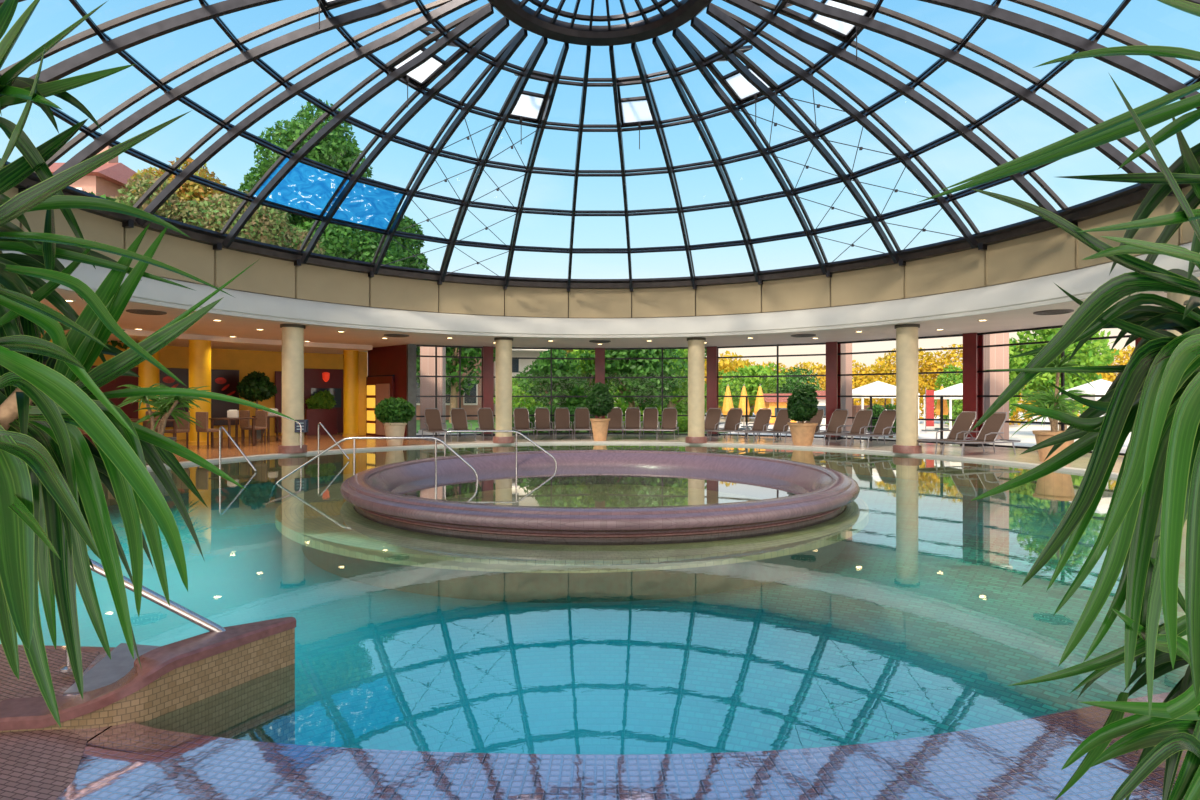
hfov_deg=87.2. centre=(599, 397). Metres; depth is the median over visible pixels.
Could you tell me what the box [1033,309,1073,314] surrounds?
ceiling vent
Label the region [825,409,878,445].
sun lounger
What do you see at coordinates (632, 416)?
sun lounger
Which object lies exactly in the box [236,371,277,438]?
indoor tree
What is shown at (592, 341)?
ceiling vent
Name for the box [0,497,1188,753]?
pool water
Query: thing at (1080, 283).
trim
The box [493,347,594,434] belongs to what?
window
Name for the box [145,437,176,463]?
pot
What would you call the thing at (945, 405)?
closed parasol
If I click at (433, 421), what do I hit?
sun lounger
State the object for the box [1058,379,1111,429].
parasol
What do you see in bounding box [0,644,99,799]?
tiles
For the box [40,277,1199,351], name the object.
ceiling
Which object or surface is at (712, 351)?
post
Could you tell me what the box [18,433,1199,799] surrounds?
floor
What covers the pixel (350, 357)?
column
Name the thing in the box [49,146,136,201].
house
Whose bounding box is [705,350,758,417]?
broadleaf tree
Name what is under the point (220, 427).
pool handrail
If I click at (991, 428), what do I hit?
sun lounger
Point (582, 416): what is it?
sun lounger
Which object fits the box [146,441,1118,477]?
trim
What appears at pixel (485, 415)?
sun lounger
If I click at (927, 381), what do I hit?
autumn tree
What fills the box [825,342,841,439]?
post
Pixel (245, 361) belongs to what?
wall
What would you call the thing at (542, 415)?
sun lounger
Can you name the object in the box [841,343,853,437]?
brick pier
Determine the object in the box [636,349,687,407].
broadleaf tree
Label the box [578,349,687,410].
broadleaf tree
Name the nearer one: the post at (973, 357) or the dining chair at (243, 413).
the post at (973, 357)
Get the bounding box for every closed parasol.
[722,384,733,414]
[738,384,750,429]
[754,384,765,414]
[935,384,948,429]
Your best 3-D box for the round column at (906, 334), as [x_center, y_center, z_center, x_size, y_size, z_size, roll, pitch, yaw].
[7.224,-0.200,14.819,0.620,3.000,0.620,0,0,0]
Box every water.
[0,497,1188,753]
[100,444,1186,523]
[391,464,808,506]
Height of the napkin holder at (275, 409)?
0.220 m
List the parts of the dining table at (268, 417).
leg, leg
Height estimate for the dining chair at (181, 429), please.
0.930 m
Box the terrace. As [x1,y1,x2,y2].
[416,407,1130,452]
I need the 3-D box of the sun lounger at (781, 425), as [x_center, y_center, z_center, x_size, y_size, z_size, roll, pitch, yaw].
[5.229,0.820,18.601,0.585,0.966,1.906,0,0,42]
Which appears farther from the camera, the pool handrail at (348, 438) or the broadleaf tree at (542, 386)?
the broadleaf tree at (542, 386)
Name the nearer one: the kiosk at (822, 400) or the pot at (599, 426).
the pot at (599, 426)
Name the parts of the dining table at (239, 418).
leg, leg, leg, leg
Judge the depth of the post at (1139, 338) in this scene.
13.43 m
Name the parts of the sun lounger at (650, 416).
seat, backrest, frame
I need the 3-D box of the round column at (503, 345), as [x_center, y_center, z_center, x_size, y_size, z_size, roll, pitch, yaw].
[-2.760,-0.200,18.063,0.620,3.000,0.620,0,0,0]
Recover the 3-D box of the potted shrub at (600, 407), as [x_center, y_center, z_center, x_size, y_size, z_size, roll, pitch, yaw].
[-0.001,0.409,18.928,0.895,1.782,0.845,0,0,0]
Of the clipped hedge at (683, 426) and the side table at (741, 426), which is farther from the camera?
the clipped hedge at (683, 426)
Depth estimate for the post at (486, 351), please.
21.06 m
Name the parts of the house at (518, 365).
pane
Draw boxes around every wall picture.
[160,368,188,426]
[211,369,238,425]
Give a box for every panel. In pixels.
[77,365,137,442]
[275,371,281,432]
[304,368,342,433]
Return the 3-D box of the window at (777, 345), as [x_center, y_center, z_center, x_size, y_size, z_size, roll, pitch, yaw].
[5.515,-0.200,20.394,3.848,3.000,0.076,0,0,27]
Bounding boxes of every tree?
[0,0,297,726]
[85,191,167,348]
[110,172,227,230]
[127,157,244,226]
[194,189,326,254]
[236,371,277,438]
[238,99,408,266]
[362,213,428,269]
[416,346,494,422]
[515,349,591,413]
[559,350,618,408]
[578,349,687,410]
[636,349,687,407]
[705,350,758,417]
[719,362,785,421]
[727,358,895,410]
[764,367,823,392]
[917,0,1199,799]
[1009,328,1119,430]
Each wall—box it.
[0,617,295,743]
[3,185,1199,317]
[49,339,342,439]
[368,344,406,436]
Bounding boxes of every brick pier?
[418,347,445,433]
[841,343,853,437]
[984,333,1011,445]
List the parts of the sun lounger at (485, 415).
backrest, frame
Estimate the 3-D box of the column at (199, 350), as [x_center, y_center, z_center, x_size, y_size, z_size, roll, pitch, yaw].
[-10.966,-0.130,17.271,0.560,2.860,0.560,0,0,0]
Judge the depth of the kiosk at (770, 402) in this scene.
32.30 m
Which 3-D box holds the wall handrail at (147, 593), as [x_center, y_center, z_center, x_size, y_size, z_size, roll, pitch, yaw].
[-2.173,1.004,3.020,0.840,0.591,0.084,0,0,0]
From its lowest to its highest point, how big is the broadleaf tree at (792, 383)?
3.615 m
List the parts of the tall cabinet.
door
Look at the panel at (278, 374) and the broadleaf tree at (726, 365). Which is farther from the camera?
the broadleaf tree at (726, 365)
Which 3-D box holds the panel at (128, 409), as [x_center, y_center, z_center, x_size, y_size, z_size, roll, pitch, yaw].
[-13.854,0.199,17.772,0.060,2.162,1.527,0,0,31]
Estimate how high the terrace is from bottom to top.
0.001 m
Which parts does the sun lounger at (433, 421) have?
backrest, frame, frame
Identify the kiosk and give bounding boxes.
[763,393,796,424]
[799,391,825,424]
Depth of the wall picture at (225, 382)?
20.19 m
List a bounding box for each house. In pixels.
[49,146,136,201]
[416,347,493,419]
[494,349,549,414]
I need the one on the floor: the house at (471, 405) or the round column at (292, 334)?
the round column at (292, 334)
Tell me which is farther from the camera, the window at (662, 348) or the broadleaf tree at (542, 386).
the broadleaf tree at (542, 386)
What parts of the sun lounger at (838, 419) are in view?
seat, frame, backrest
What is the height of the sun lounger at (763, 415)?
0.966 m
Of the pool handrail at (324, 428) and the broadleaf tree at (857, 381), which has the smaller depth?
the pool handrail at (324, 428)
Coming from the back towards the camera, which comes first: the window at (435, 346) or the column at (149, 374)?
the window at (435, 346)
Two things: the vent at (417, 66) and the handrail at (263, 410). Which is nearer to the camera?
the vent at (417, 66)
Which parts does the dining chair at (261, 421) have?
leg, seat, backrest, leg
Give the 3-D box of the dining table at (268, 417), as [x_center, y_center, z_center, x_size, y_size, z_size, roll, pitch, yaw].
[-9.645,0.924,18.582,0.800,0.752,0.800,0,0,32]
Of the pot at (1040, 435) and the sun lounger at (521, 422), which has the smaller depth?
the pot at (1040, 435)
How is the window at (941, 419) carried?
on the floor
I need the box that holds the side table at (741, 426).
[741,426,755,439]
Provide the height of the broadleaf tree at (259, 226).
9.206 m
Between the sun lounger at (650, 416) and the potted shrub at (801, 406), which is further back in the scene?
the sun lounger at (650, 416)
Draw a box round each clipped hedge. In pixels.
[493,374,706,422]
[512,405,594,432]
[605,413,687,432]
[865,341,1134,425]
[867,403,895,437]
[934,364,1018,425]
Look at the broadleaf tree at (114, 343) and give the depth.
17.40 m
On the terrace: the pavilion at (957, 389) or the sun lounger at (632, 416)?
the pavilion at (957, 389)
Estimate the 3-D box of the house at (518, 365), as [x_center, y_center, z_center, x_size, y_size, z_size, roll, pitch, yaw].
[-7.813,-3.462,47.450,11.600,9.725,7.700,0,0,0]
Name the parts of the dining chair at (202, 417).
leg, backrest, leg, seat, leg, leg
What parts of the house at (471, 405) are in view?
pane, pane, pane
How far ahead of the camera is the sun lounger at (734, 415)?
19.51 m
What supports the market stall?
on the terrace
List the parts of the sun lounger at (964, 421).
seat, frame, backrest, frame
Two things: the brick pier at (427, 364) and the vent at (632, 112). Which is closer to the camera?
the vent at (632, 112)
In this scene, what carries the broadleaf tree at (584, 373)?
on the lawn
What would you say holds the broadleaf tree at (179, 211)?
on the terrace
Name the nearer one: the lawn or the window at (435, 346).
the window at (435, 346)
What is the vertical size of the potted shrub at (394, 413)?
1.324 m
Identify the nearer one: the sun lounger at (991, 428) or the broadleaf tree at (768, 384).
the sun lounger at (991, 428)
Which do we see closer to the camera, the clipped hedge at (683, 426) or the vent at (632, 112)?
the vent at (632, 112)
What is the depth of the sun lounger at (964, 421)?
14.98 m
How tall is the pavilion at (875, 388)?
2.050 m
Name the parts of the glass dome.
painted pane, painted pane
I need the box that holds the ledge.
[275,497,868,602]
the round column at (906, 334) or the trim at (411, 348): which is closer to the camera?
the round column at (906, 334)
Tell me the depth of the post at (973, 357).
16.71 m
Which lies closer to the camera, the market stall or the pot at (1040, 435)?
the pot at (1040, 435)
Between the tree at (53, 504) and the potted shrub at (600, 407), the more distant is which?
the potted shrub at (600, 407)
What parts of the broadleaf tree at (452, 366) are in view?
crown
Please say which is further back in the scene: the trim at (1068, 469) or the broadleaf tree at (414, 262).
the broadleaf tree at (414, 262)
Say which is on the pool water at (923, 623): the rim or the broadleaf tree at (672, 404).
the rim
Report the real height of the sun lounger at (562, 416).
0.966 m
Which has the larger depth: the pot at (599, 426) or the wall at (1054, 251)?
the pot at (599, 426)
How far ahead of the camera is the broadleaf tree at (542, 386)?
25.43 m
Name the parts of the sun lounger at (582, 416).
backrest, frame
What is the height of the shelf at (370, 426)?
0.340 m
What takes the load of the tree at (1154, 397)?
on the floor
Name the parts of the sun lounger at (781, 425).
seat, frame, backrest, frame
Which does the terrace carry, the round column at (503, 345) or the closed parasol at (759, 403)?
the closed parasol at (759, 403)
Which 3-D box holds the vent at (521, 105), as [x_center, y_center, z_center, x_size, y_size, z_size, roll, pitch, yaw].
[-1.485,-5.947,12.820,1.114,1.199,1.396,0,0,0]
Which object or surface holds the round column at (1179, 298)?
on the floor
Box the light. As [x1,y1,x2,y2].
[322,372,329,381]
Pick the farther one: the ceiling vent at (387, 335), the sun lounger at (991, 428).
the ceiling vent at (387, 335)
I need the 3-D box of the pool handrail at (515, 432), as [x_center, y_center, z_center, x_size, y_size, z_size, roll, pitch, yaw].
[-1.925,1.186,12.200,2.185,1.088,0.072,0,0,0]
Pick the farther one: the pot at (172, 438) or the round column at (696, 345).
the round column at (696, 345)
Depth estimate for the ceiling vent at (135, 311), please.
12.44 m
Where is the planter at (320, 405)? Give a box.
[305,389,336,434]
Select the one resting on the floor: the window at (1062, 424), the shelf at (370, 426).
the window at (1062, 424)
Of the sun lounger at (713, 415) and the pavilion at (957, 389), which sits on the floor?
the sun lounger at (713, 415)
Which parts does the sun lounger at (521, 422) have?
backrest, frame, seat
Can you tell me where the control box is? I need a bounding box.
[295,420,307,432]
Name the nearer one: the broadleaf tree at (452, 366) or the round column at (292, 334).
the round column at (292, 334)
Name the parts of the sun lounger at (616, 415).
backrest, frame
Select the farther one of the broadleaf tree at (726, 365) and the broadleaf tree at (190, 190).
the broadleaf tree at (726, 365)
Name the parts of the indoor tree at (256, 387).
pot, crown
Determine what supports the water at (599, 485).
in the rim
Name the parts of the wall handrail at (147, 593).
post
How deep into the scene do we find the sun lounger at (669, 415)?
20.31 m
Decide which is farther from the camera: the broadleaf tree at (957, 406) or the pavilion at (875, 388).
the broadleaf tree at (957, 406)
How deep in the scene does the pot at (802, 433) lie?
16.92 m
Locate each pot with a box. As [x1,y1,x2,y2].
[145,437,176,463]
[383,422,406,445]
[590,418,609,440]
[788,422,817,445]
[1032,430,1073,461]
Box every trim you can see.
[2,242,1199,337]
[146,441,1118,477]
[407,344,415,436]
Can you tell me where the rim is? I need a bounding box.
[340,450,859,544]
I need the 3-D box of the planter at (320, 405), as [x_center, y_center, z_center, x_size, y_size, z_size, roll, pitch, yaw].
[-9.704,0.509,21.918,1.068,1.583,0.549,0,0,-38]
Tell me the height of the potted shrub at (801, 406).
1.638 m
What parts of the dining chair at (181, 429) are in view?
seat, backrest, leg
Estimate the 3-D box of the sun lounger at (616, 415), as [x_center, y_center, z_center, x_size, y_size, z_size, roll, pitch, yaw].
[0.469,0.820,20.195,0.585,0.966,1.906,0,0,3]
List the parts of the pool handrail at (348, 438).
post, post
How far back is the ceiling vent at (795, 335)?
17.12 m
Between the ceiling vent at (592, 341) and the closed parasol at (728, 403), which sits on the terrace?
the closed parasol at (728, 403)
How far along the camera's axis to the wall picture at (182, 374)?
19.15 m
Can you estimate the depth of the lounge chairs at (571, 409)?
24.03 m
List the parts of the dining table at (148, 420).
leg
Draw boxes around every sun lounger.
[421,408,451,441]
[448,408,475,441]
[475,408,494,440]
[512,408,534,439]
[533,408,553,439]
[554,408,572,439]
[573,408,591,438]
[607,408,623,437]
[622,408,641,438]
[639,408,659,439]
[657,408,678,439]
[705,408,724,440]
[708,408,747,441]
[734,408,775,441]
[754,408,790,442]
[782,409,828,442]
[814,409,853,444]
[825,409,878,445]
[846,410,895,447]
[917,411,984,453]
[936,412,1020,455]
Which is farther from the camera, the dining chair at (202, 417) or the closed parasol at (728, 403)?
the closed parasol at (728, 403)
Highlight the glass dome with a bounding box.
[0,0,1199,291]
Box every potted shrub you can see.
[374,397,415,445]
[586,382,613,440]
[787,386,818,445]
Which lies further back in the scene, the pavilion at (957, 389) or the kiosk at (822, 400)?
the kiosk at (822, 400)
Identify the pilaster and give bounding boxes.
[359,352,367,434]
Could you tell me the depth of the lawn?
25.23 m
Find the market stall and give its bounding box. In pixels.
[852,398,888,422]
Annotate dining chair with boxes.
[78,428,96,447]
[146,411,159,431]
[164,412,189,448]
[196,412,223,448]
[240,410,262,442]
[242,411,266,444]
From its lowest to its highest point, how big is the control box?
0.300 m
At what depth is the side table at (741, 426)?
19.36 m
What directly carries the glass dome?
on the wall at (1054, 251)
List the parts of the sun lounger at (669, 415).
seat, backrest, frame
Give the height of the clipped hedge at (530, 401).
2.987 m
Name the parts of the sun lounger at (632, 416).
frame, backrest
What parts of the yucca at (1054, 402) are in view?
stem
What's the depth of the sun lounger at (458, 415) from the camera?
19.65 m
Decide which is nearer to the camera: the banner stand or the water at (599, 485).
the water at (599, 485)
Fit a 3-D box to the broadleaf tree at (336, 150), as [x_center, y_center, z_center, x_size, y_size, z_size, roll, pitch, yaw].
[-13.611,-6.587,31.114,8.028,15.980,6.384,0,0,-43]
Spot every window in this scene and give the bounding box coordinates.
[416,345,482,436]
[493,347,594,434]
[605,347,706,434]
[717,343,825,437]
[837,334,962,444]
[977,325,1129,455]
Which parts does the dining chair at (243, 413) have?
backrest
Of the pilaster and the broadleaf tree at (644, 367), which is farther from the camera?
the broadleaf tree at (644, 367)
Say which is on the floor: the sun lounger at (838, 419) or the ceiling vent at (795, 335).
the sun lounger at (838, 419)
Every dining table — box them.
[131,419,177,441]
[209,417,256,447]
[252,416,278,442]
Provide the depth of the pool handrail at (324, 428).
13.62 m
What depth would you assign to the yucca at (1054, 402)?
12.59 m
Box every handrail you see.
[59,559,225,671]
[219,426,256,471]
[263,410,301,447]
[269,437,477,502]
[318,423,349,459]
[444,430,556,466]
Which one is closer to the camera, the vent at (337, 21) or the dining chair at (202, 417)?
the vent at (337, 21)
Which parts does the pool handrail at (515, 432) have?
post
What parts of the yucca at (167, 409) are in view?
stem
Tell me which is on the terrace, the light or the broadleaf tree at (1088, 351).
the broadleaf tree at (1088, 351)
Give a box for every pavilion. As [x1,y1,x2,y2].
[852,381,919,433]
[923,383,962,431]
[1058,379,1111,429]
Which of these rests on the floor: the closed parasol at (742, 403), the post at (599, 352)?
the post at (599, 352)
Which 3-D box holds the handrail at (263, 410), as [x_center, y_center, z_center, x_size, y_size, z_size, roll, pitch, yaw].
[-7.162,0.706,14.200,0.880,0.873,0.035,0,0,0]
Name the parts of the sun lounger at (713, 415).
backrest, frame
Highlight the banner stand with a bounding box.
[921,388,938,430]
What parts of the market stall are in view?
post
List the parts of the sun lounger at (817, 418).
backrest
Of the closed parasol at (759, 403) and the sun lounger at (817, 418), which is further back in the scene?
the closed parasol at (759, 403)
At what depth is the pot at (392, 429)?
16.88 m
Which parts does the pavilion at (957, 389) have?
post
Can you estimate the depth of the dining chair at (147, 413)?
16.59 m
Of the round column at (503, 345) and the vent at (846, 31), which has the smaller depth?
the vent at (846, 31)
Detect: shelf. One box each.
[367,385,374,394]
[367,398,374,407]
[367,410,374,420]
[367,423,374,433]
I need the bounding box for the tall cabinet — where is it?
[366,376,394,436]
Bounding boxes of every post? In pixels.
[480,346,494,435]
[595,348,604,417]
[705,346,719,435]
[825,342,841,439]
[960,333,983,446]
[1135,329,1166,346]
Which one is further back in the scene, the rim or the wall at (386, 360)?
the wall at (386, 360)
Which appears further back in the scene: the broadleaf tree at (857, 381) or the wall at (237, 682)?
the broadleaf tree at (857, 381)
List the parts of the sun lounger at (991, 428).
seat, frame, frame, backrest, armrest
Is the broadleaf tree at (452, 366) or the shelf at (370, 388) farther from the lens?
the broadleaf tree at (452, 366)
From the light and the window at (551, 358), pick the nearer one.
the window at (551, 358)
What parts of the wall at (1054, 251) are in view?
fascia panel, fascia panel, fascia panel, fascia panel, fascia panel, fascia panel, fascia panel, fascia panel, fascia panel, fascia panel, fascia panel, fascia panel, fascia panel, fascia panel, fascia panel, fascia panel, fascia panel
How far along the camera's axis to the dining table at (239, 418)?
16.58 m
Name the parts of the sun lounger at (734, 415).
seat, frame, backrest, frame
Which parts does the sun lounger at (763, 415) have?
frame, backrest, frame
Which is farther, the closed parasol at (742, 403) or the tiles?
the closed parasol at (742, 403)
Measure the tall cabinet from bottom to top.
2.000 m
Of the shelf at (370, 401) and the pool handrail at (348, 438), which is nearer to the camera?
the pool handrail at (348, 438)
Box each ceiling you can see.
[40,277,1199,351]
[41,329,372,353]
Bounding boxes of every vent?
[126,309,166,314]
[319,0,349,28]
[384,334,408,336]
[390,27,463,106]
[503,71,551,143]
[589,340,610,342]
[617,78,652,148]
[708,45,773,123]
[780,0,870,60]
[791,334,815,336]
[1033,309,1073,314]
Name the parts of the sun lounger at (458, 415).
backrest, frame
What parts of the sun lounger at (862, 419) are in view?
seat, frame, backrest, frame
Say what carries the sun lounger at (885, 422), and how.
on the floor
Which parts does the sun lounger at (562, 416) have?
backrest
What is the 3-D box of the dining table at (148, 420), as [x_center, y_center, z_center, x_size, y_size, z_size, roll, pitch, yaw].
[-10.827,0.924,15.192,0.800,0.752,0.800,0,0,16]
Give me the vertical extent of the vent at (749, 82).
1.199 m
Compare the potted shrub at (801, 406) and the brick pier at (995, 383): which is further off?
the brick pier at (995, 383)
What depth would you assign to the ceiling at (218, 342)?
18.68 m
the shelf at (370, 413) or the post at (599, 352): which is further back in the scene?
the post at (599, 352)
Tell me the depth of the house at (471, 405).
38.00 m
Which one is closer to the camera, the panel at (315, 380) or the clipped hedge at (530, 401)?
the panel at (315, 380)
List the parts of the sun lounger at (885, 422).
seat, frame, frame, backrest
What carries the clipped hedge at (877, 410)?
on the terrace
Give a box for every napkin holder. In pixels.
[227,410,238,417]
[268,408,277,415]
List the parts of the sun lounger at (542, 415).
backrest, frame, seat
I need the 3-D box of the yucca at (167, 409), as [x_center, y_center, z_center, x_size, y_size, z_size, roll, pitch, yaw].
[-8.595,0.508,12.467,1.762,1.584,1.416,0,0,0]
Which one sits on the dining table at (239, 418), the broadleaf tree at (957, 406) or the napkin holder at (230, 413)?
the napkin holder at (230, 413)
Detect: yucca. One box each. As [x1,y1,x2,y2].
[117,383,211,463]
[1010,352,1094,461]
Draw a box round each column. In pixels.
[138,340,159,425]
[188,340,210,445]
[278,324,306,453]
[343,350,358,436]
[493,337,514,442]
[685,337,706,442]
[893,324,921,453]
[1164,291,1199,335]
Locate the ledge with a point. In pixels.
(333, 536)
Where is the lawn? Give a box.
[416,416,726,432]
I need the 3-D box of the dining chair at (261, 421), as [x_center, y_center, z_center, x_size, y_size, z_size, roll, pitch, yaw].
[-9.485,0.835,17.308,0.460,0.930,0.460,0,0,25]

